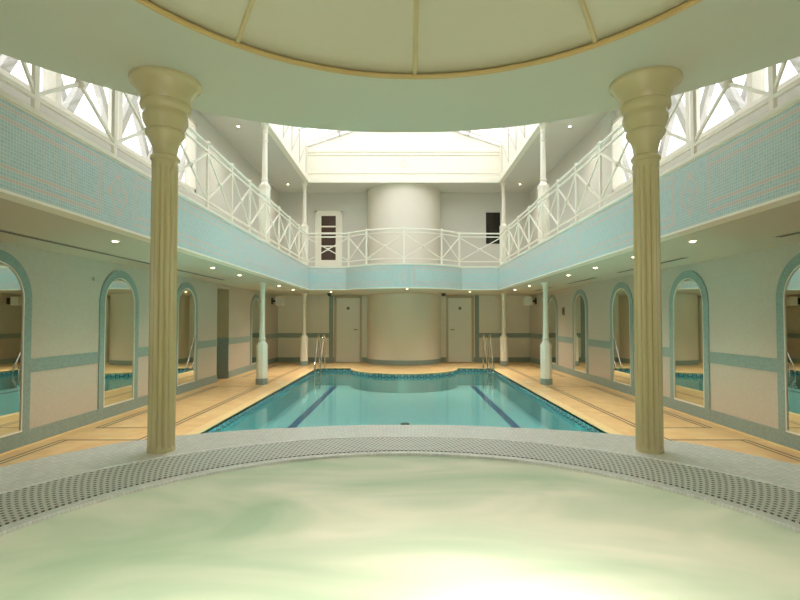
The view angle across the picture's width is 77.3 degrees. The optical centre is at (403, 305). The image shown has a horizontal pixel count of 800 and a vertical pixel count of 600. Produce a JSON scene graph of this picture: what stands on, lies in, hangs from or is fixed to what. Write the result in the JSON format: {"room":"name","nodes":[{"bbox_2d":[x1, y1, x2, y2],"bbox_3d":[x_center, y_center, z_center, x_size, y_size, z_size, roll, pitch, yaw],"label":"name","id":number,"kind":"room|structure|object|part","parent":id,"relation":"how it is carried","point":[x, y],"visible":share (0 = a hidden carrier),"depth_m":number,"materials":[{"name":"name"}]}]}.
{"room":"spa","nodes":[
{"label":"spa","id":0,"kind":"room"},
{"bbox_2d":[0,80,278,428],"bbox_3d":[-4.300,-1.336,7.125,0.200,5.870,19.170,0,-2,0],"label":"wall","id":1,"kind":"structure","parent":0,"point":[65,296],"depth_m":6.79,"materials":[{"name":"paint"}]},
{"bbox_2d":[0,250,31,437],"bbox_3d":[-4.189,0.389,5.111,0.019,1.956,1.008,0,-2,0],"label":"arched mirror","id":2,"kind":"object","parent":1,"relation":"attached to","point":[15,286],"visible":1,"depth_m":5.38,"materials":[{"name":"teal mirror"}]},
{"bbox_2d":[0,262,22,435],"bbox_3d":[-4.197,0.446,5.109,0.005,1.842,0.780,0,-2,0],"label":"mirror glass","id":3,"kind":"object","parent":2,"relation":"attached to","point":[11,273],"depth_m":5.34,"materials":[{"name":"silver metal"}]},
{"bbox_2d":[0,67,196,192],"bbox_3d":[-4.260,-3.082,6.064,0.180,1.400,7.950,0,-2,0],"label":"window","id":4,"kind":"structure","parent":1,"relation":"in","point":[51,79],"depth_m":7.33,"materials":[{"name":"white paint"}]},
{"bbox_2d":[97,270,138,408],"bbox_3d":[-4.189,0.453,7.378,0.019,1.956,1.008,0,-2,0],"label":"arched mirror","id":5,"kind":"object","parent":1,"relation":"attached to","point":[119,299],"visible":1,"depth_m":7.32,"materials":[{"name":"mirror"}]},
{"bbox_2d":[104,279,133,405],"bbox_3d":[-4.197,0.510,7.376,0.005,1.842,0.780,0,-2,0],"label":"mirror glass","id":6,"kind":"object","parent":5,"relation":"attached to","point":[118,293],"depth_m":7.35,"materials":[{"name":"silver metal"}]},
{"bbox_2d":[0,357,277,453],"bbox_3d":[-4.194,1.510,7.045,0.012,0.176,19.170,0,-2,0],"label":"baseboard","id":7,"kind":"structure","parent":1,"relation":"attached to","point":[36,434],"depth_m":6.62,"materials":[{"name":"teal tile"}]},
{"bbox_2d":[31,333,277,371],"bbox_3d":[-4.196,0.709,7.068,0.008,0.154,19.170,0,-2,0],"label":"trim","id":8,"kind":"structure","parent":1,"relation":"attached to","point":[53,362],"depth_m":6.50,"materials":[{"name":"teal paint"}]},
{"bbox_2d":[176,282,197,386],"bbox_3d":[-4.189,0.516,9.645,0.019,1.956,1.008,0,-2,0],"label":"arched mirror","id":9,"kind":"object","parent":1,"relation":"attached to","point":[187,302],"visible":0.93,"depth_m":9.64,"materials":[{"name":"mirror"}]},
{"bbox_2d":[250,294,259,364],"bbox_3d":[-4.189,0.642,14.156,0.019,1.956,1.008,0,-2,0],"label":"arched mirror","id":10,"kind":"object","parent":1,"relation":"attached to","point":[255,303],"visible":0.89,"depth_m":14.03,"materials":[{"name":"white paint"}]},
{"bbox_2d":[271,297,283,305],"bbox_3d":[-4.015,-0.155,15.917,0.370,0.280,0.228,0,-2,0],"label":"wall speaker","id":11,"kind":"object","parent":1,"relation":"attached to","point":[279,301],"visible":1,"depth_m":15.81,"materials":[{"name":"white paint"}]},
{"bbox_2d":[276,298,281,303],"bbox_3d":[-3.950,-0.158,15.807,0.200,0.220,0.008,0,-2,0],"label":"grille","id":12,"kind":"object","parent":11,"relation":"attached to","point":[278,300],"depth_m":15.80,"materials":[{"name":"paint"}]},
{"bbox_2d":[0,89,799,294],"bbox_3d":[0.000,-0.910,7.163,8.400,0.630,19.070,0,-2,0],"label":"balcony","id":13,"kind":"object","parent":1,"relation":"attached to","point":[739,192],"visible":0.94,"depth_m":4.74,"materials":[{"name":"paint"}]},
{"bbox_2d":[0,229,149,263],"bbox_3d":[-3.655,-0.652,5.831,0.111,0.008,2.698,0,-2,0],"label":"slot vent","id":14,"kind":"object","parent":13,"relation":"attached to","point":[37,238],"depth_m":5.43,"materials":[{"name":"paint"}]},
{"bbox_2d":[0,54,307,261],"bbox_3d":[-2.575,-1.653,8.175,0.090,0.933,10.240,0,-2,0],"label":"balcony railing","id":15,"kind":"object","parent":13,"relation":"on","point":[33,79],"visible":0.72,"depth_m":6.12,"materials":[{"name":"white metal"}]},
{"bbox_3d":[-2.575,-1.755,3.501,0.090,0.875,0.090,0,-2,0],"label":"post","id":16,"kind":"part","parent":15,"relation":"part of","materials":[{"name":"white metal"}]},
{"bbox_3d":[-2.575,-1.729,4.450,0.090,0.875,0.090,0,-2,0],"label":"post","id":17,"kind":"part","parent":15,"relation":"part of","materials":[{"name":"white metal"}]},
{"bbox_3d":[-2.575,-1.670,6.549,0.090,0.875,0.090,0,-2,0],"label":"post","id":18,"kind":"part","parent":15,"relation":"part of","materials":[{"name":"white metal"}]},
{"bbox_3d":[-2.575,-1.644,7.469,0.090,0.875,0.090,0,-2,0],"label":"post","id":19,"kind":"part","parent":15,"relation":"part of","materials":[{"name":"white metal"}]},
{"bbox_3d":[-2.575,-1.981,8.206,0.026,0.026,10.195,0,-2,0],"label":"rail","id":20,"kind":"part","parent":15,"relation":"part of","materials":[{"name":"white metal"}]},
{"bbox_3d":[-2.575,-2.071,8.209,0.040,0.040,10.195,0,-2,0],"label":"handrail","id":21,"kind":"part","parent":15,"relation":"part of","materials":[{"name":"white metal"}]},
{"bbox_3d":[-2.575,-1.619,8.349,0.090,0.875,0.090,0,-2,0],"label":"post","id":22,"kind":"part","parent":15,"relation":"part of","materials":[{"name":"white metal"}]},
{"bbox_3d":[-2.575,-1.593,9.298,0.090,0.875,0.090,0,-2,0],"label":"post","id":23,"kind":"part","parent":15,"relation":"part of","materials":[{"name":"white metal"}]},
{"bbox_3d":[-2.575,-1.565,10.298,0.090,0.875,0.090,0,-2,0],"label":"post","id":24,"kind":"part","parent":15,"relation":"part of","materials":[{"name":"white metal"}]},
{"bbox_3d":[-2.575,-1.538,11.248,0.090,0.875,0.090,0,-2,0],"label":"post","id":25,"kind":"part","parent":15,"relation":"part of","materials":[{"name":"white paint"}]},
{"bbox_3d":[-2.575,-1.510,12.247,0.090,0.875,0.090,0,-2,0],"label":"post","id":26,"kind":"part","parent":15,"relation":"part of","materials":[{"name":"white metal"}]},
{"bbox_2d":[177,269,223,279],"bbox_3d":[-3.655,-0.563,9.024,0.109,0.008,1.984,0,-2,0],"label":"slot vent","id":27,"kind":"object","parent":13,"relation":"attached to","point":[177,269],"depth_m":8.93,"materials":[{"name":"metal"}]},
{"bbox_2d":[258,123,270,242],"bbox_3d":[-3.030,-2.517,10.875,0.249,2.900,0.249,0,-2,0],"label":"slender column","id":28,"kind":"structure","parent":13,"relation":"on","point":[264,186],"depth_m":10.83,"materials":[{"name":"white metal"}]},
{"bbox_2d":[300,182,308,263],"bbox_3d":[-3.100,-2.385,15.573,0.249,2.900,0.249,0,-2,0],"label":"slender column","id":29,"kind":"structure","parent":13,"relation":"on","point":[304,225],"depth_m":15.51,"materials":[{"name":"white paint"}]},
{"bbox_3d":[0.000,-0.652,5.481,5.252,0.020,15.722,0,-2,0],"label":"trim","id":30,"kind":"part","parent":13,"relation":"part of","materials":[{"name":"white paint"}]},
{"bbox_2d":[306,227,501,265],"bbox_3d":[0.000,-1.520,12.948,5.240,0.933,0.840,0,-2,0],"label":"balcony railing","id":31,"kind":"object","parent":13,"relation":"on","point":[403,228],"visible":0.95,"depth_m":13.04,"materials":[{"name":"white metal"}]},
{"bbox_3d":[-2.575,-1.480,13.322,0.090,0.875,0.090,0,-2,0],"label":"post","id":32,"kind":"part","parent":31,"relation":"part of","materials":[{"name":"white metal"}]},
{"bbox_3d":[-1.470,-1.481,13.292,0.090,0.875,0.090,0,-2,0],"label":"post","id":33,"kind":"part","parent":31,"relation":"part of","materials":[{"name":"white metal"}]},
{"bbox_3d":[-0.967,-1.494,12.843,0.090,0.875,0.090,0,-2,0],"label":"post","id":34,"kind":"part","parent":31,"relation":"part of","materials":[{"name":"white metal"}]},
{"bbox_3d":[0.000,-1.848,12.957,5.151,0.024,0.774,0,-2,0],"label":"rail","id":35,"kind":"part","parent":31,"relation":"part of","materials":[{"name":"white metal"}]},
{"bbox_3d":[0.000,-1.501,12.572,0.090,0.875,0.090,0,-2,0],"label":"post","id":36,"kind":"part","parent":31,"relation":"part of","materials":[{"name":"white metal"}]},
{"bbox_3d":[0.000,-1.938,12.959,5.151,0.040,0.790,0,-2,0],"label":"handrail","id":37,"kind":"part","parent":31,"relation":"part of","materials":[{"name":"white metal"}]},
{"bbox_3d":[0.000,-1.188,12.938,5.151,0.024,0.774,0,-2,0],"label":"rail","id":38,"kind":"part","parent":31,"relation":"part of","materials":[{"name":"white metal"}]},
{"bbox_3d":[0.967,-1.494,12.843,0.090,0.875,0.090,0,-2,0],"label":"post","id":39,"kind":"part","parent":31,"relation":"part of","materials":[{"name":"white metal"}]},
{"bbox_3d":[1.470,-1.481,13.292,0.090,0.875,0.090,0,-2,0],"label":"post","id":40,"kind":"part","parent":31,"relation":"part of","materials":[{"name":"white metal"}]},
{"bbox_3d":[2.575,-1.480,13.322,0.090,0.875,0.090,0,-2,0],"label":"post","id":41,"kind":"part","parent":31,"relation":"part of","materials":[{"name":"white metal"}]},
{"bbox_2d":[499,182,507,263],"bbox_3d":[3.100,-2.385,15.573,0.249,2.900,0.249,0,-2,0],"label":"slender column","id":42,"kind":"structure","parent":13,"relation":"on","point":[503,225],"depth_m":15.51,"materials":[{"name":"white paint"}]},
{"bbox_2d":[537,123,549,242],"bbox_3d":[3.030,-2.517,10.875,0.249,2.900,0.249,0,-2,0],"label":"slender column","id":43,"kind":"structure","parent":13,"relation":"on","point":[543,186],"depth_m":10.83,"materials":[{"name":"white metal"}]},
{"bbox_2d":[566,277,597,283],"bbox_3d":[3.680,-0.524,10.419,0.090,0.008,1.600,0,-2,0],"label":"slot vent","id":44,"kind":"object","parent":13,"relation":"attached to","point":[593,277],"visible":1,"depth_m":10.28,"materials":[{"name":"metal"}]},
{"bbox_2d":[500,61,799,261],"bbox_3d":[2.575,-1.653,8.175,0.090,0.933,10.240,0,-2,0],"label":"balcony railing","id":45,"kind":"object","parent":13,"relation":"on","point":[774,79],"visible":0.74,"depth_m":6.03,"materials":[{"name":"white metal"}]},
{"bbox_3d":[2.575,-1.510,12.247,0.090,0.875,0.090,0,-2,0],"label":"post","id":46,"kind":"part","parent":45,"relation":"part of","materials":[{"name":"white metal"}]},
{"bbox_3d":[2.575,-1.538,11.248,0.090,0.875,0.090,0,-2,0],"label":"post","id":47,"kind":"part","parent":45,"relation":"part of","materials":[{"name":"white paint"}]},
{"bbox_3d":[2.575,-1.565,10.298,0.090,0.875,0.090,0,-2,0],"label":"post","id":48,"kind":"part","parent":45,"relation":"part of","materials":[{"name":"white metal"}]},
{"bbox_3d":[2.575,-1.593,9.298,0.090,0.875,0.090,0,-2,0],"label":"post","id":49,"kind":"part","parent":45,"relation":"part of","materials":[{"name":"white metal"}]},
{"bbox_3d":[2.575,-1.619,8.349,0.090,0.875,0.090,0,-2,0],"label":"post","id":50,"kind":"part","parent":45,"relation":"part of","materials":[{"name":"white metal"}]},
{"bbox_3d":[2.575,-2.071,8.209,0.040,0.040,10.195,0,-2,0],"label":"handrail","id":51,"kind":"part","parent":45,"relation":"part of","materials":[{"name":"white metal"}]},
{"bbox_3d":[2.575,-1.981,8.206,0.026,0.026,10.195,0,-2,0],"label":"rail","id":52,"kind":"part","parent":45,"relation":"part of","materials":[{"name":"white metal"}]},
{"bbox_3d":[2.575,-1.644,7.469,0.090,0.875,0.090,0,-2,0],"label":"post","id":53,"kind":"part","parent":45,"relation":"part of","materials":[{"name":"white metal"}]},
{"bbox_3d":[2.575,-1.670,6.549,0.090,0.875,0.090,0,-2,0],"label":"post","id":54,"kind":"part","parent":45,"relation":"part of","materials":[{"name":"white metal"}]},
{"bbox_3d":[2.575,-1.729,4.450,0.090,0.875,0.090,0,-2,0],"label":"post","id":55,"kind":"part","parent":45,"relation":"part of","materials":[{"name":"white metal"}]},
{"bbox_3d":[2.575,-1.755,3.501,0.090,0.875,0.090,0,-2,0],"label":"post","id":56,"kind":"part","parent":45,"relation":"part of","materials":[{"name":"white metal"}]},
{"bbox_2d":[615,257,689,272],"bbox_3d":[3.680,-0.603,7.570,0.090,0.008,2.100,0,-2,0],"label":"slot vent","id":57,"kind":"object","parent":13,"relation":"attached to","point":[681,257],"visible":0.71,"depth_m":6.95,"materials":[{"name":"paint"}]},
{"bbox_2d":[774,231,799,236],"bbox_3d":[3.680,-0.696,4.271,0.090,0.008,1.300,0,-2,0],"label":"slot vent","id":58,"kind":"object","parent":13,"relation":"attached to","point":[797,232],"visible":1,"depth_m":4.76,"materials":[{"name":"metal"}]},
{"bbox_2d":[0,362,799,466],"bbox_3d":[-0.550,1.723,7.040,9.900,0.250,19.570,0,-2,0],"label":"floor","id":59,"kind":"structure","parent":0,"point":[613,409],"depth_m":7.57,"materials":[{"name":"tile"}]},
{"bbox_2d":[255,282,267,384],"bbox_3d":[-3.100,0.596,10.938,0.249,2.220,0.249,0,-2,0],"label":"slender column","id":60,"kind":"structure","parent":59,"relation":"on","point":[262,346],"depth_m":10.86,"materials":[{"name":"white paint"}]},
{"bbox_2d":[300,293,307,365],"bbox_3d":[-3.100,0.725,15.536,0.249,2.220,0.249,0,-2,0],"label":"slender column","id":61,"kind":"structure","parent":59,"relation":"on","point":[304,338],"depth_m":15.46,"materials":[{"name":"white paint"}]},
{"bbox_2d":[0,425,799,599],"bbox_3d":[0.000,1.464,1.536,5.605,1.040,5.514,0,-2,0],"label":"hot tub","id":62,"kind":"object","parent":59,"relation":"on","point":[344,512],"visible":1,"depth_m":2.32,"materials":[{"name":"liquid"}]},
{"bbox_2d":[128,66,201,453],"bbox_3d":[-1.672,-0.288,3.479,0.470,2.570,0.470,0,-2,0],"label":"fluted column","id":63,"kind":"structure","parent":62,"relation":"on","point":[167,95],"depth_m":3.41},
{"bbox_2d":[0,0,799,131],"bbox_3d":[-0.002,-1.958,1.595,6.022,0.686,5.865,0,-2,0],"label":"round canopy","id":64,"kind":"object","parent":63,"relation":"on","point":[339,65],"visible":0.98,"depth_m":3.17,"materials":[{"name":"paint"}]},
{"bbox_3d":[0.075,-1.627,1.746,3.430,0.032,3.430,0,-2,0],"label":"ring moulding","id":65,"kind":"part","parent":64,"relation":"part of","materials":[{"name":"beige paint"}]},
{"bbox_2d":[609,66,682,453],"bbox_3d":[1.692,-0.288,3.479,0.470,2.570,0.470,0,-2,0],"label":"fluted column","id":66,"kind":"structure","parent":62,"relation":"on","point":[643,95],"depth_m":3.41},
{"bbox_2d":[185,368,622,434],"bbox_3d":[0.000,1.954,9.839,5.340,0.564,9.660,0,-2,0],"label":"swimming pool","id":67,"kind":"object","parent":59,"relation":"in","point":[346,396],"visible":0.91,"depth_m":10.86,"materials":[{"name":"liquid"}]},
{"bbox_2d":[313,334,325,388],"bbox_3d":[-2.410,1.556,14.297,0.260,1.491,0.910,0,-2,0],"label":"pool ladder","id":68,"kind":"object","parent":67,"relation":"attached to","point":[318,335],"visible":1,"depth_m":14.27,"materials":[{"name":"silver metal"}]},
{"bbox_3d":[-2.490,1.556,14.292,0.042,1.491,0.860,0,-2,0],"label":"grab rail","id":69,"kind":"part","parent":68,"relation":"part of","materials":[{"name":"silver metal"}]},
{"bbox_3d":[-2.330,1.556,14.292,0.042,1.491,0.860,0,-2,0],"label":"grab rail","id":70,"kind":"part","parent":68,"relation":"part of","materials":[{"name":"silver metal"}]},
{"bbox_2d":[482,334,494,388],"bbox_3d":[2.410,1.556,14.297,0.260,1.491,0.910,0,-2,0],"label":"pool ladder","id":71,"kind":"object","parent":67,"relation":"attached to","point":[489,335],"visible":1,"depth_m":14.27,"materials":[{"name":"silver metal"}]},
{"bbox_3d":[2.330,1.556,14.292,0.042,1.491,0.860,0,-2,0],"label":"grab rail","id":72,"kind":"part","parent":71,"relation":"part of","materials":[{"name":"silver metal"}]},
{"bbox_3d":[2.490,1.556,14.292,0.042,1.491,0.860,0,-2,0],"label":"grab rail","id":73,"kind":"part","parent":71,"relation":"part of","materials":[{"name":"silver metal"}]},
{"bbox_2d":[500,293,507,365],"bbox_3d":[3.100,0.725,15.536,0.249,2.220,0.249,0,-2,0],"label":"slender column","id":74,"kind":"structure","parent":59,"relation":"on","point":[503,338],"depth_m":15.46,"materials":[{"name":"white paint"}]},
{"bbox_2d":[540,282,552,384],"bbox_3d":[3.100,0.596,10.938,0.249,2.220,0.249,0,-2,0],"label":"slender column","id":75,"kind":"structure","parent":59,"relation":"on","point":[545,346],"depth_m":10.86,"materials":[{"name":"white paint"}]},
{"bbox_2d":[278,193,529,356],"bbox_3d":[0.000,-1.065,16.806,8.800,5.870,0.200,0,-2,0],"label":"wall","id":76,"kind":"structure","parent":0,"point":[459,212],"depth_m":16.73,"materials":[{"name":"paint"}]},
{"bbox_2d":[315,211,341,265],"bbox_3d":[-2.520,-2.043,16.703,0.900,2.280,0.059,0,-2,0],"label":"door","id":77,"kind":"structure","parent":76,"relation":"in","point":[325,221],"depth_m":16.69,"materials":[{"name":"white paint"}]},
{"bbox_3d":[-2.520,-2.274,16.697,0.480,1.480,0.006,0,-2,0],"label":"pane","id":78,"kind":"part","parent":77,"relation":"part of","materials":[{"name":"brown glass"}]},
{"bbox_2d":[334,296,361,361],"bbox_3d":[-1.860,0.765,16.608,0.920,2.200,0.093,0,-2,0],"label":"door","id":79,"kind":"structure","parent":76,"relation":"in","point":[348,309],"depth_m":16.62,"materials":[{"name":"paint"}]},
{"bbox_2d":[329,295,478,356],"bbox_3d":[0.000,0.676,16.652,5.000,2.060,0.012,0,-2,0],"label":"trim","id":80,"kind":"structure","parent":76,"relation":"attached to","point":[331,296],"depth_m":16.65,"materials":[{"name":"teal tile"}]},
{"bbox_2d":[278,357,529,364],"bbox_3d":[0.000,1.769,16.010,8.376,0.160,1.234,0,-2,0],"label":"baseboard","id":81,"kind":"structure","parent":76,"relation":"attached to","point":[280,359],"depth_m":16.61,"materials":[{"name":"teal tile"}]},
{"bbox_2d":[278,333,529,337],"bbox_3d":[0.000,0.977,16.645,8.376,0.154,0.008,0,-2,0],"label":"trim","id":82,"kind":"structure","parent":76,"relation":"attached to","point":[280,335],"depth_m":16.64,"materials":[{"name":"teal tile"}]},
{"bbox_2d":[446,296,473,361],"bbox_3d":[1.860,0.765,16.608,0.920,2.200,0.093,0,-2,0],"label":"door","id":83,"kind":"structure","parent":76,"relation":"in","point":[459,309],"depth_m":16.62,"materials":[{"name":"paint"}]},
{"bbox_2d":[485,212,500,243],"bbox_3d":[2.980,-2.613,16.734,0.560,1.100,0.029,0,-2,0],"label":"window","id":84,"kind":"structure","parent":76,"relation":"in","point":[492,219],"depth_m":16.73,"materials":[{"name":"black glass"}]},
{"bbox_2d":[199,111,608,192],"bbox_3d":[0.000,-4.170,7.205,8.800,0.200,19.570,0,-2,0],"label":"ceiling","id":85,"kind":"structure","parent":0,"point":[246,139],"depth_m":13.14,"materials":[{"name":"paint"}]},
{"bbox_2d":[261,122,546,182],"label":"skylight window","id":86,"kind":"structure","parent":85,"relation":"attached to","point":[350,156],"depth_m":15.47,"materials":[{"name":"white glass"}]},
{"bbox_3d":[0.000,-4.449,15.463,5.940,0.700,0.035,0,-2,0],"label":"wall moulding","id":87,"kind":"part","parent":86,"relation":"part of","materials":[{"name":"white paint"}]},
{"bbox_2d":[367,183,440,360],"bbox_3d":[0.000,-0.985,16.096,2.440,5.670,1.224,0,-2,0],"label":"wall","id":88,"kind":"structure","parent":0,"point":[392,205],"depth_m":15.63,"materials":[{"name":"paint"}]},
{"bbox_2d":[529,85,799,428],"bbox_3d":[4.300,-1.336,7.125,0.200,5.870,19.170,0,-2,0],"label":"wall","id":89,"kind":"structure","parent":0,"point":[741,288],"depth_m":6.76,"materials":[{"name":"paint"}]},
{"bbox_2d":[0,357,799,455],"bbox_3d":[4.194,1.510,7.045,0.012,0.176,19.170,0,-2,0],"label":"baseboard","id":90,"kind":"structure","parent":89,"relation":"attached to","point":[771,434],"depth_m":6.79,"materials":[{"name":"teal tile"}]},
{"bbox_2d":[524,297,536,305],"bbox_3d":[4.015,-0.155,15.917,0.370,0.280,0.228,0,-2,0],"label":"wall speaker","id":91,"kind":"object","parent":89,"relation":"attached to","point":[528,301],"visible":1,"depth_m":15.81,"materials":[{"name":"white paint"}]},
{"bbox_2d":[526,298,531,303],"bbox_3d":[3.950,-0.158,15.807,0.200,0.220,0.008,0,-2,0],"label":"grille","id":92,"kind":"object","parent":91,"relation":"attached to","point":[528,300],"depth_m":15.80,"materials":[{"name":"paint"}]},
{"bbox_2d":[548,294,557,364],"bbox_3d":[4.189,0.642,14.156,0.019,1.956,1.008,0,-2,0],"label":"arched mirror","id":93,"kind":"object","parent":89,"relation":"attached to","point":[552,303],"visible":0.84,"depth_m":14.03,"materials":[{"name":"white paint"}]},
{"bbox_2d":[572,289,587,373],"bbox_3d":[4.189,0.580,11.912,0.019,1.956,1.008,0,-2,0],"label":"arched mirror","id":94,"kind":"object","parent":89,"relation":"attached to","point":[580,307],"visible":1,"depth_m":11.88,"materials":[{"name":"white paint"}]},
{"bbox_2d":[574,295,585,371],"bbox_3d":[4.197,0.636,11.911,0.005,1.842,0.780,0,-2,0],"label":"mirror glass","id":95,"kind":"object","parent":94,"relation":"attached to","point":[579,300],"depth_m":11.88,"materials":[{"name":"silver metal"}]},
{"bbox_2d":[610,282,633,386],"bbox_3d":[4.189,0.516,9.645,0.019,1.956,1.008,0,-2,0],"label":"arched mirror","id":96,"kind":"object","parent":89,"relation":"attached to","point":[621,302],"visible":1,"depth_m":9.60,"materials":[{"name":"mirror"}]},
{"bbox_2d":[613,289,629,384],"bbox_3d":[4.197,0.573,9.643,0.005,1.842,0.780,0,-2,0],"label":"mirror glass","id":97,"kind":"object","parent":96,"relation":"attached to","point":[621,297],"depth_m":9.64,"materials":[{"name":"silver metal"}]},
{"bbox_2d":[530,333,776,371],"bbox_3d":[4.196,0.709,7.068,0.008,0.154,19.170,0,-2,0],"label":"trim","id":98,"kind":"structure","parent":89,"relation":"attached to","point":[752,362],"depth_m":6.46,"materials":[{"name":"teal tile"}]},
{"bbox_2d":[669,270,710,408],"bbox_3d":[4.189,0.453,7.378,0.019,1.956,1.008,0,-2,0],"label":"arched mirror","id":99,"kind":"object","parent":89,"relation":"attached to","point":[688,299],"visible":1,"depth_m":7.35,"materials":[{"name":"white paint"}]},
{"bbox_2d":[674,279,703,405],"bbox_3d":[4.197,0.510,7.376,0.005,1.842,0.780,0,-2,0],"label":"mirror glass","id":100,"kind":"object","parent":99,"relation":"attached to","point":[688,293],"depth_m":7.35,"materials":[{"name":"mirror"}]},
{"bbox_2d":[611,68,799,192],"bbox_3d":[4.260,-3.082,6.064,0.180,1.400,7.950,0,-2,0],"label":"window","id":101,"kind":"structure","parent":89,"relation":"in","point":[756,79],"depth_m":7.33,"materials":[{"name":"white paint"}]},
{"bbox_2d":[776,253,799,435],"bbox_3d":[4.189,0.389,5.111,0.019,1.956,1.008,0,-2,0],"label":"arched mirror","id":102,"kind":"object","parent":89,"relation":"attached to","point":[788,286],"visible":1,"depth_m":5.44,"materials":[{"name":"mirror"}]},
{"bbox_2d":[785,267,799,433],"bbox_3d":[4.197,0.446,5.109,0.005,1.842,0.780,0,-2,0],"label":"mirror glass","id":103,"kind":"object","parent":102,"relation":"attached to","point":[792,274],"depth_m":5.40,"materials":[{"name":"silver metal"}]},
{"bbox_3d":[-4.950,0.575,11.608,1.100,2.300,0.960,0,-2,0],"label":"wall","id":104,"kind":"structure","parent":0,"visible":0},
{"bbox_2d":[217,338,228,378],"bbox_3d":[-4.795,1.245,11.964,1.190,0.980,0.012,0,-2,0],"label":"trim","id":105,"kind":"structure","parent":104,"relation":"attached to","point":[222,343],"depth_m":11.96,"materials":[{"name":"paint"}]},
{"bbox_2d":[217,290,228,337],"bbox_3d":[-4.795,0.181,11.994,1.190,1.150,0.012,0,-2,0],"label":"trim","id":106,"kind":"structure","parent":104,"relation":"attached to","point":[222,295],"depth_m":11.99,"materials":[{"name":"beige paint"}]},
{"label":"outside","id":107,"kind":"structure","parent":0,"visible":0},
{"bbox_2d":[0,54,184,180],"bbox_3d":[-5.225,-3.222,6.398,0.250,2.340,11.611,0,-2,0],"label":"girder","id":108,"kind":"object","parent":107,"point":[70,102],"visible":0.12,"depth_m":8.79,"materials":[{"name":"grey metal"}]},
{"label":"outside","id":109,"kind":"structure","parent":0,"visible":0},
{"bbox_2d":[623,56,799,180],"bbox_3d":[5.225,-3.222,6.398,0.250,2.340,11.611,0,-2,0],"label":"girder","id":110,"kind":"object","parent":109,"point":[737,102],"visible":0.1,"depth_m":8.80,"materials":[{"name":"grey metal"}]}
]}

